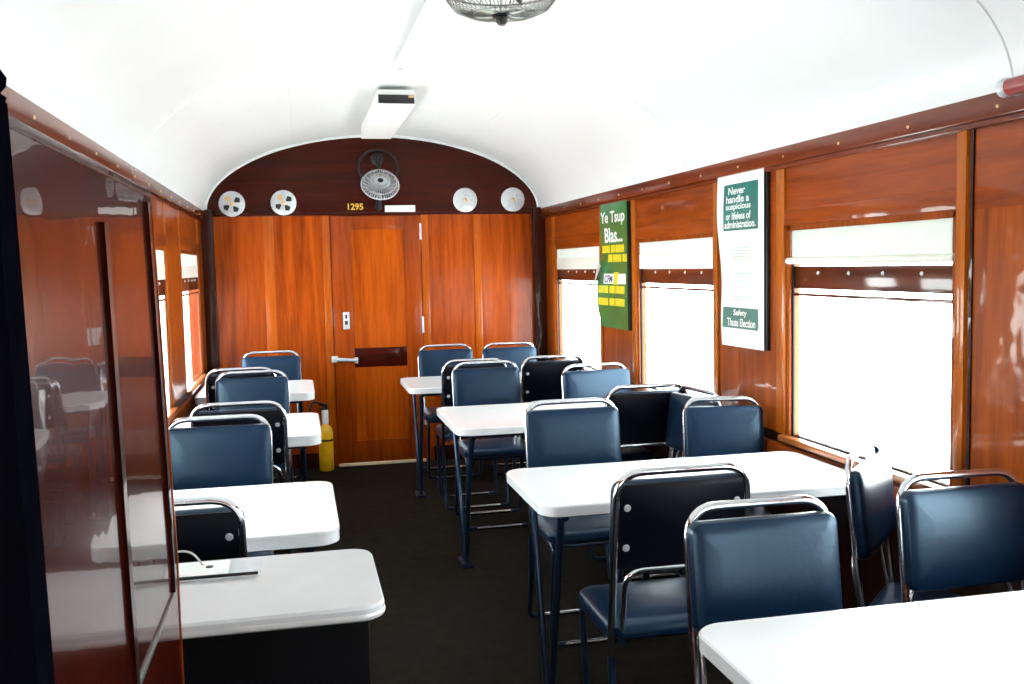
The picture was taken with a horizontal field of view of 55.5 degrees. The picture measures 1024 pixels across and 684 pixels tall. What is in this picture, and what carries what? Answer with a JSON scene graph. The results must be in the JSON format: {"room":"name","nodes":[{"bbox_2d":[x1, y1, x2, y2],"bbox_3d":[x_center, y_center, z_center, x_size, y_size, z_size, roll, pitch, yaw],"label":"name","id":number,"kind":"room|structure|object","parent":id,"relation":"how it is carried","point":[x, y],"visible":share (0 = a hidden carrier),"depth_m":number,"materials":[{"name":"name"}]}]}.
{"room":"train carriage","nodes":[
{"label":"train carriage","id":0,"kind":"room"},
{"bbox_2d":[151,198,207,423],"bbox_3d":[-1.190,0.394,2.257,0.034,2.060,10.853,-2,5,-12],"label":"wall","id":1,"kind":"structure","parent":0,"point":[175,231],"depth_m":5.81,"materials":[{"name":"brown wood"}]},
{"bbox_2d":[1,86,203,221],"bbox_3d":[-1.211,-0.573,2.182,0.047,0.090,10.853,-2,5,-12],"label":"trim","id":2,"kind":"structure","parent":1,"relation":"attached to","point":[20,107],"depth_m":3.29,"materials":[{"name":"brown wood"}]},
{"bbox_2d":[155,246,178,423],"bbox_3d":[-1.757,-0.025,4.816,0.046,0.908,1.140,-2,5,-12],"label":"window","id":3,"kind":"structure","parent":1,"relation":"in","point":[160,253],"depth_m":5.27,"materials":[{"name":"brown wood"}]},
{"bbox_2d":[156,250,163,263],"bbox_3d":[-1.777,-0.390,4.784,0.001,0.135,1.040,-2,5,-12],"label":"blind","id":4,"kind":"object","parent":3,"relation":"attached to","point":[159,253],"depth_m":5.15,"materials":[{"name":"beige fabric"}]},
{"bbox_2d":[181,250,207,395],"bbox_3d":[-2.148,-0.156,6.588,0.046,0.908,1.100,-2,5,-12],"label":"window","id":5,"kind":"structure","parent":1,"relation":"in","point":[189,262],"depth_m":6.76,"materials":[{"name":"brown wood"}]},
{"bbox_2d":[181,253,196,265],"bbox_3d":[-2.169,-0.521,6.557,0.001,0.135,1.000,-2,5,-12],"label":"blind","id":6,"kind":"object","parent":5,"relation":"attached to","point":[187,259],"depth_m":6.52,"materials":[{"name":"beige fabric"}]},
{"bbox_2d":[188,137,536,465],"bbox_3d":[-1.057,-0.392,7.848,2.950,2.750,0.108,-2,5,-12],"label":"wall","id":7,"kind":"structure","parent":0,"point":[322,176],"depth_m":7.72,"materials":[{"name":"brown wood"}]},
{"bbox_2d":[201,210,219,373],"bbox_3d":[-2.314,0.011,7.527,0.088,2.050,0.050,-2,5,-12],"label":"trim","id":8,"kind":"structure","parent":7,"relation":"attached to","point":[207,231],"depth_m":7.47,"materials":[{"name":"brown wood"}]},
{"bbox_2d":[219,191,244,216],"bbox_3d":[-2.153,-1.062,7.485,0.196,0.196,0.030,-2,5,-12],"label":"ventilator","id":9,"kind":"object","parent":7,"relation":"attached to","point":[231,203],"visible":1,"depth_m":7.49,"materials":[{"name":"silver metal"}]},
{"bbox_2d":[262,216,277,355],"bbox_3d":[-1.879,-0.032,7.641,0.080,1.900,0.010,-2,5,-12],"label":"trim","id":10,"kind":"structure","parent":7,"relation":"attached to","point":[268,234],"depth_m":7.60,"materials":[{"name":"brown wood"}]},
{"bbox_2d":[271,190,295,214],"bbox_3d":[-1.775,-1.082,7.567,0.196,0.196,0.030,-2,5,-12],"label":"ventilator","id":11,"kind":"object","parent":7,"relation":"attached to","point":[283,202],"visible":1,"depth_m":7.57,"materials":[{"name":"silver metal"}]},
{"bbox_2d":[292,453,319,468],"bbox_3d":[-1.855,0.955,7.713,0.817,0.120,0.020,-2,5,-12],"label":"baseboard","id":12,"kind":"structure","parent":7,"relation":"attached to","point":[312,459],"depth_m":7.75,"materials":[{"name":"brown wood"}]},
{"bbox_2d":[321,216,336,453],"bbox_3d":[-1.449,-0.048,7.733,0.060,1.900,0.012,-2,5,-12],"label":"trim","id":13,"kind":"structure","parent":7,"relation":"attached to","point":[325,219],"depth_m":7.72,"materials":[{"name":"brown wood"}]},
{"bbox_2d":[348,203,362,209],"bbox_3d":[-1.237,-1.070,7.701,0.121,0.051,0.001,-2,5,-12],"label":"coach number","id":14,"kind":"object","parent":7,"relation":"attached to","point":[352,203],"visible":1,"depth_m":7.70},
{"bbox_2d":[204,135,539,209],"bbox_3d":[-1.071,-1.345,7.715,2.653,0.594,0.024,-2,5,-12],"label":"trim","id":15,"kind":"structure","parent":7,"relation":"attached to","point":[221,179],"depth_m":7.64,"materials":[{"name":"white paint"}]},
{"bbox_2d":[213,211,531,216],"bbox_3d":[-1.067,-1.020,7.744,2.517,0.024,0.016,-2,5,-12],"label":"trim","id":16,"kind":"structure","parent":7,"relation":"attached to","point":[446,212],"depth_m":7.74,"materials":[{"name":"brown wood"}]},
{"bbox_2d":[330,215,426,466],"bbox_3d":[-1.070,-0.007,7.793,0.743,1.992,0.064,-2,5,-12],"label":"door","id":17,"kind":"structure","parent":7,"relation":"in","point":[377,285],"depth_m":7.80,"materials":[{"name":"brown wood"}]},
{"bbox_2d":[357,149,399,209],"bbox_3d":[-1.032,-1.273,7.581,0.326,0.478,0.309,-2,5,-12],"label":"wall fan","id":18,"kind":"object","parent":7,"relation":"attached to","point":[381,190],"visible":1,"depth_m":7.53,"materials":[{"name":"silver metal"}]},
{"bbox_2d":[385,205,414,211],"bbox_3d":[-0.893,-1.065,7.774,0.242,0.052,0.010,-2,5,-12],"label":"name plate","id":19,"kind":"object","parent":7,"relation":"attached to","point":[388,208],"visible":1,"depth_m":7.77,"materials":[{"name":"white plastic"}]},
{"bbox_2d":[420,215,433,447],"bbox_3d":[-0.687,-0.077,7.899,0.060,1.900,0.012,-2,5,-12],"label":"trim","id":20,"kind":"structure","parent":7,"relation":"attached to","point":[423,218],"depth_m":7.87,"materials":[{"name":"brown wood"}]},
{"bbox_2d":[434,444,462,459],"bbox_3d":[-0.217,0.893,8.071,0.860,0.120,0.020,-2,5,-12],"label":"baseboard","id":21,"kind":"structure","parent":7,"relation":"attached to","point":[449,449],"depth_m":7.99,"materials":[{"name":"brown wood"}]},
{"bbox_2d":[453,188,476,211],"bbox_3d":[-0.377,-1.147,7.871,0.196,0.196,0.030,-2,5,-12],"label":"ventilator","id":22,"kind":"object","parent":7,"relation":"attached to","point":[464,199],"visible":1,"depth_m":7.87,"materials":[{"name":"silver metal"}]},
{"bbox_2d":[473,214,484,438],"bbox_3d":[-0.268,-0.093,7.992,0.060,1.900,0.010,-2,5,-12],"label":"trim","id":23,"kind":"structure","parent":7,"relation":"attached to","point":[476,217],"depth_m":7.96,"materials":[{"name":"brown wood"}]},
{"bbox_2d":[501,187,524,210],"bbox_3d":[0.009,-1.164,7.955,0.196,0.196,0.030,-2,5,-12],"label":"ventilator","id":24,"kind":"object","parent":7,"relation":"attached to","point":[512,199],"visible":1,"depth_m":7.96,"materials":[{"name":"silver metal"}]},
{"bbox_2d":[532,207,547,360],"bbox_3d":[0.237,-0.086,8.084,0.105,2.050,0.050,-2,5,-12],"label":"trim","id":25,"kind":"structure","parent":7,"relation":"attached to","point":[538,223],"depth_m":8.03,"materials":[{"name":"brown wood"}]},
{"bbox_2d":[274,457,733,683],"bbox_3d":[0.151,1.401,2.628,2.950,0.060,10.853,-2,5,-12],"label":"floor","id":26,"kind":"structure","parent":0,"point":[442,621],"depth_m":4.78,"materials":[{"name":"black carpet"}]},
{"bbox_2d":[0,70,183,683],"bbox_3d":[-0.575,0.594,1.435,0.058,1.764,1.105,-2,5,-12],"label":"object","id":27,"kind":"object","parent":26,"relation":"on","point":[90,584],"visible":1,"depth_m":1.15,"materials":[{"name":"brown wood"}]},
{"bbox_2d":[174,496,247,562],"bbox_3d":[-0.963,0.888,2.806,0.437,0.981,0.456,-2,5,-12],"label":"dining chair","id":28,"kind":"object","parent":26,"relation":"on","point":[213,533],"visible":0.16,"depth_m":2.60,"materials":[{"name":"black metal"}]},
{"bbox_2d":[169,414,276,556],"bbox_3d":[-1.164,0.809,3.871,0.437,0.981,0.456,-2,5,-12],"label":"dining chair","id":29,"kind":"object","parent":26,"relation":"on","point":[224,455],"visible":0.29,"depth_m":3.99,"materials":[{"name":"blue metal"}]},
{"bbox_2d":[190,400,292,553],"bbox_3d":[-1.288,0.747,4.696,0.437,0.981,0.456,-2,5,-12],"label":"dining chair","id":30,"kind":"object","parent":26,"relation":"on","point":[276,416],"visible":0.29,"depth_m":4.49,"materials":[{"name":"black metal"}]},
{"bbox_2d":[205,367,278,482],"bbox_3d":[-1.715,0.632,6.277,0.437,0.981,0.456,-2,5,-12],"label":"dining chair","id":31,"kind":"object","parent":26,"relation":"on","point":[211,378],"visible":0.12,"depth_m":6.02,"materials":[{"name":"silver metal"}]},
{"bbox_2d":[174,413,321,552],"bbox_3d":[-1.349,0.822,4.978,0.750,0.790,0.760,-2,5,-12],"label":"dining table","id":32,"kind":"object","parent":26,"relation":"on","point":[304,429],"visible":0.29,"depth_m":4.80,"materials":[{"name":"white laminate"}]},
{"bbox_2d":[215,370,292,482],"bbox_3d":[-1.505,0.675,5.676,0.437,0.981,0.456,-2,5,-12],"label":"dining chair","id":33,"kind":"object","parent":26,"relation":"on","point":[274,388],"visible":0.3,"depth_m":5.80,"materials":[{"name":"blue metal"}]},
{"bbox_2d":[195,380,314,412],"bbox_3d":[-1.708,0.703,6.595,0.747,0.790,0.760,-2,5,-12],"label":"dining table","id":34,"kind":"object","parent":26,"relation":"on","point":[300,390],"visible":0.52,"depth_m":6.33,"materials":[{"name":"white laminate"}]},
{"bbox_2d":[173,481,339,552],"bbox_3d":[-0.960,0.949,3.246,0.762,0.790,0.720,-2,5,-12],"label":"dining table","id":35,"kind":"object","parent":26,"relation":"on","point":[296,515],"visible":0.38,"depth_m":3.18,"materials":[{"name":"white laminate"}]},
{"bbox_2d":[241,350,301,481],"bbox_3d":[-1.744,0.568,7.104,0.437,0.981,0.456,-2,5,-12],"label":"dining chair","id":36,"kind":"object","parent":26,"relation":"on","point":[290,365],"visible":0.2,"depth_m":7.24,"materials":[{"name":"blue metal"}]},
{"bbox_2d":[179,549,384,683],"bbox_3d":[-0.726,0.989,2.233,0.864,0.860,0.454,-2,5,-12],"label":"table","id":37,"kind":"object","parent":26,"relation":"on","point":[304,619],"depth_m":2.08,"materials":[{"name":"grey laminate"}]},
{"bbox_2d":[178,550,261,581],"bbox_3d":[-0.767,0.528,2.316,0.330,0.046,0.128,-2,5,-12],"label":"clipboard","id":38,"kind":"object","parent":37,"relation":"on","point":[208,570],"visible":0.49,"depth_m":2.32,"materials":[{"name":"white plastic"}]},
{"bbox_2d":[179,549,383,631],"bbox_3d":[-0.735,0.570,2.200,0.860,0.020,0.450,-2,5,-12],"label":"countertop","id":39,"kind":"structure","parent":37,"relation":"on","point":[335,583],"depth_m":2.17,"materials":[{"name":"grey laminate"}]},
{"bbox_2d":[308,401,333,470],"bbox_3d":[-1.489,0.733,7.634,0.184,0.559,0.116,-5,6,-43],"label":"fire extinguisher","id":40,"kind":"object","parent":26,"relation":"on","point":[326,448],"visible":0.79,"depth_m":7.62,"materials":[{"name":"yellow metal"}]},
{"bbox_2d":[418,343,481,479],"bbox_3d":[-0.465,0.519,7.383,0.437,0.981,0.456,-2,5,-12],"label":"dining chair","id":41,"kind":"object","parent":26,"relation":"on","point":[430,362],"visible":0.44,"depth_m":7.48,"materials":[{"name":"blue leather"}]},
{"bbox_2d":[400,372,520,498],"bbox_3d":[-0.103,0.651,6.833,1.282,0.790,0.680,-2,5,-12],"label":"dining table","id":42,"kind":"object","parent":26,"relation":"on","point":[430,385],"visible":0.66,"depth_m":6.65,"materials":[{"name":"white laminate"}]},
{"bbox_2d":[435,358,509,509],"bbox_3d":[-0.278,0.582,6.539,0.437,0.981,0.456,-2,5,-12],"label":"dining chair","id":43,"kind":"object","parent":26,"relation":"on","point":[443,431],"visible":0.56,"depth_m":6.34,"materials":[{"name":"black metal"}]},
{"bbox_2d":[452,360,527,530],"bbox_3d":[-0.114,0.624,5.959,0.437,0.981,0.456,-2,5,-12],"label":"dining chair","id":44,"kind":"object","parent":26,"relation":"on","point":[489,385],"visible":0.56,"depth_m":6.06,"materials":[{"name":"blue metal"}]},
{"bbox_2d":[482,341,536,475],"bbox_3d":[0.030,0.503,7.460,0.437,0.981,0.456,-2,5,-12],"label":"dining chair","id":45,"kind":"object","parent":26,"relation":"on","point":[517,355],"visible":0.21,"depth_m":7.59,"materials":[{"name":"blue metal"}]},
{"bbox_2d":[437,402,604,568],"bbox_3d":[0.265,0.766,5.259,1.242,0.790,0.780,-2,5,-12],"label":"dining table","id":46,"kind":"object","parent":26,"relation":"on","point":[473,422],"visible":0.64,"depth_m":5.10,"materials":[{"name":"white laminate"}]},
{"bbox_2d":[511,354,583,502],"bbox_3d":[0.235,0.560,6.672,0.437,0.981,0.456,-2,5,-12],"label":"dining chair","id":47,"kind":"object","parent":26,"relation":"on","point":[539,380],"visible":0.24,"depth_m":6.44,"materials":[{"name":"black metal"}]},
{"bbox_2d":[524,397,646,647],"bbox_3d":[0.316,0.756,4.154,0.437,0.981,0.456,-2,5,-12],"label":"dining chair","id":48,"kind":"object","parent":26,"relation":"on","point":[587,435],"visible":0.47,"depth_m":4.25,"materials":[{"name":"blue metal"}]},
{"bbox_2d":[561,362,654,461],"bbox_3d":[0.564,0.630,5.699,0.437,0.981,0.456,-2,5,-16],"label":"dining chair","id":49,"kind":"object","parent":26,"relation":"on","point":[585,383],"visible":0.28,"depth_m":5.80,"materials":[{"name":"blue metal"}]},
{"bbox_2d":[589,383,687,580],"bbox_3d":[0.635,0.679,5.044,0.437,0.981,0.456,-2,5,-12],"label":"dining chair","id":50,"kind":"object","parent":26,"relation":"on","point":[643,415],"visible":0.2,"depth_m":4.82,"materials":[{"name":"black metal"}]},
{"bbox_2d":[578,463,749,683],"bbox_3d":[0.467,0.835,3.098,0.437,0.981,0.456,-2,5,-12],"label":"dining chair","id":51,"kind":"object","parent":26,"relation":"on","point":[649,516],"visible":0.8,"depth_m":2.88,"materials":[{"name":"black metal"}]},
{"bbox_2d":[608,385,721,579],"bbox_3d":[0.693,0.715,4.570,0.456,0.981,0.437,-3,5,-18],"label":"dining chair","id":52,"kind":"object","parent":26,"relation":"on","point":[674,432],"visible":0.23,"depth_m":4.68,"materials":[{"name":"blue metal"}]},
{"bbox_2d":[506,451,845,683],"bbox_3d":[0.636,0.886,3.625,1.222,0.790,0.620,-2,5,-12],"label":"dining table","id":53,"kind":"object","parent":26,"relation":"on","point":[561,493],"visible":0.75,"depth_m":3.54,"materials":[{"name":"white laminate"}]},
{"bbox_2d":[682,396,771,516],"bbox_3d":[0.941,0.744,4.130,0.358,0.981,0.456,-1,4,-1],"label":"dining chair","id":54,"kind":"object","parent":26,"relation":"on","point":[732,429],"visible":0.3,"depth_m":4.25,"materials":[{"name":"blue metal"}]},
{"bbox_2d":[684,495,842,683],"bbox_3d":[0.670,0.895,2.271,0.406,0.981,0.456,-2,5,-12],"label":"dining chair","id":55,"kind":"object","parent":26,"relation":"on","point":[764,566],"visible":0.77,"depth_m":2.38,"materials":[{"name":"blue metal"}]},
{"bbox_2d":[699,590,1023,683],"bbox_3d":[1.044,1.013,1.897,1.172,0.790,0.760,-2,5,-12],"label":"dining table","id":56,"kind":"object","parent":26,"relation":"on","point":[977,639],"visible":1,"depth_m":1.98,"materials":[{"name":"white laminate"}]},
{"bbox_2d":[844,440,962,607],"bbox_3d":[1.269,0.824,3.022,0.388,0.981,0.437,2,5,33],"label":"dining chair","id":57,"kind":"object","parent":26,"relation":"on","point":[869,489],"visible":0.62,"depth_m":3.01,"materials":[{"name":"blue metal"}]},
{"bbox_2d":[896,468,1023,602],"bbox_3d":[1.296,0.861,2.540,0.402,0.981,0.456,-2,5,-12],"label":"dining chair","id":58,"kind":"object","parent":26,"relation":"on","point":[970,535],"visible":0.73,"depth_m":2.65,"materials":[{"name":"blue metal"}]},
{"bbox_2d":[0,0,1023,209],"bbox_3d":[0.093,-0.996,2.439,2.930,0.671,10.853,-2,5,-12],"label":"ceiling","id":59,"kind":"structure","parent":0,"point":[578,98],"depth_m":4.05,"materials":[{"name":"white paint"}]},
{"bbox_2d":[361,89,414,138],"bbox_3d":[-0.828,-1.469,6.355,0.220,0.090,1.495,-2,5,-12],"label":"ceiling light","id":60,"kind":"object","parent":59,"relation":"attached to","point":[388,109],"visible":1,"depth_m":5.96,"materials":[{"name":"white plastic"}]},
{"bbox_2d":[396,0,509,68],"bbox_3d":[0.201,-1.202,2.087,0.310,0.034,5.950,-2,5,-12],"label":"ceiling light","id":61,"kind":"object","parent":59,"relation":"attached to","point":[439,37],"visible":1,"depth_m":4.30,"materials":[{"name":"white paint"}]},
{"bbox_2d":[446,0,554,25],"bbox_3d":[-0.039,-1.275,3.440,0.407,0.305,0.407,-2,5,-12],"label":"ceiling fan","id":62,"kind":"object","parent":59,"relation":"hanging from","point":[483,15],"visible":1,"depth_m":3.43,"materials":[{"name":"grey metal"}]},
{"bbox_2d":[545,119,1023,608],"bbox_3d":[1.465,0.293,2.837,0.072,2.060,10.853,-2,5,-12],"label":"wall","id":63,"kind":"structure","parent":0,"point":[932,175],"depth_m":3.35,"materials":[{"name":"brown wood"}]},
{"bbox_2d":[553,243,598,369],"bbox_3d":[0.485,-0.258,7.188,0.080,0.908,1.210,-2,5,-12],"label":"window","id":64,"kind":"structure","parent":63,"relation":"in","point":[575,262],"depth_m":7.32,"materials":[{"name":"brown wood"}]},
{"bbox_2d":[557,246,598,258],"bbox_3d":[0.478,-0.624,7.160,0.001,0.135,1.110,-2,5,-12],"label":"blind","id":65,"kind":"object","parent":64,"relation":"attached to","point":[564,252],"depth_m":7.12,"materials":[{"name":"beige fabric"}]},
{"bbox_2d":[593,200,631,330],"bbox_3d":[0.625,-0.487,6.241,0.104,0.800,0.562,-2,5,-12],"label":"poster","id":66,"kind":"object","parent":63,"relation":"attached to","point":[614,284],"visible":1,"depth_m":6.20,"materials":[{"name":"paper"}]},
{"bbox_2d":[634,233,713,390],"bbox_3d":[0.889,-0.124,5.362,0.080,0.908,1.160,-2,5,-12],"label":"window","id":67,"kind":"structure","parent":63,"relation":"in","point":[686,259],"depth_m":5.42,"materials":[{"name":"brown wood"}]},
{"bbox_2d":[640,237,712,254],"bbox_3d":[0.882,-0.489,5.334,0.001,0.135,1.060,-2,5,-12],"label":"blind","id":68,"kind":"object","parent":67,"relation":"attached to","point":[664,245],"depth_m":5.27,"materials":[{"name":"beige fabric"}]},
{"bbox_2d":[717,168,769,350],"bbox_3d":[1.049,-0.377,4.459,0.044,0.800,0.483,-2,5,-12],"label":"poster","id":69,"kind":"object","parent":63,"relation":"attached to","point":[743,199],"visible":1,"depth_m":4.40,"materials":[{"name":"paper"}]},
{"bbox_2d":[541,92,1023,218],"bbox_3d":[1.421,-0.673,2.756,0.061,0.090,10.853,-2,5,-12],"label":"trim","id":70,"kind":"structure","parent":63,"relation":"attached to","point":[987,110],"depth_m":3.59,"materials":[{"name":"brown wood"}]},
{"bbox_2d":[778,211,955,488],"bbox_3d":[1.282,0.007,3.585,0.080,0.908,1.120,-2,5,-12],"label":"window","id":71,"kind":"structure","parent":63,"relation":"in","point":[931,237],"depth_m":3.53,"materials":[{"name":"brown wood"}]},
{"bbox_2d":[792,218,952,257],"bbox_3d":[1.275,-0.358,3.557,0.001,0.135,1.020,-2,5,-12],"label":"blind","id":72,"kind":"object","parent":71,"relation":"attached to","point":[875,237],"depth_m":3.46,"materials":[{"name":"beige fabric"}]},
{"bbox_2d":[966,129,975,485],"bbox_3d":[1.403,-0.068,2.981,0.008,1.180,0.012,-2,5,-12],"label":"trim","id":73,"kind":"structure","parent":63,"relation":"attached to","point":[973,131],"depth_m":2.97,"materials":[{"name":"brown wood"}]},
{"bbox_2d":[996,75,1023,97],"bbox_3d":[1.488,-0.664,2.179,0.076,0.052,1.098,-2,5,-12],"label":"grab rail","id":74,"kind":"object","parent":63,"relation":"attached to","point":[1006,87],"visible":1,"depth_m":2.65,"materials":[{"name":"red paint"}]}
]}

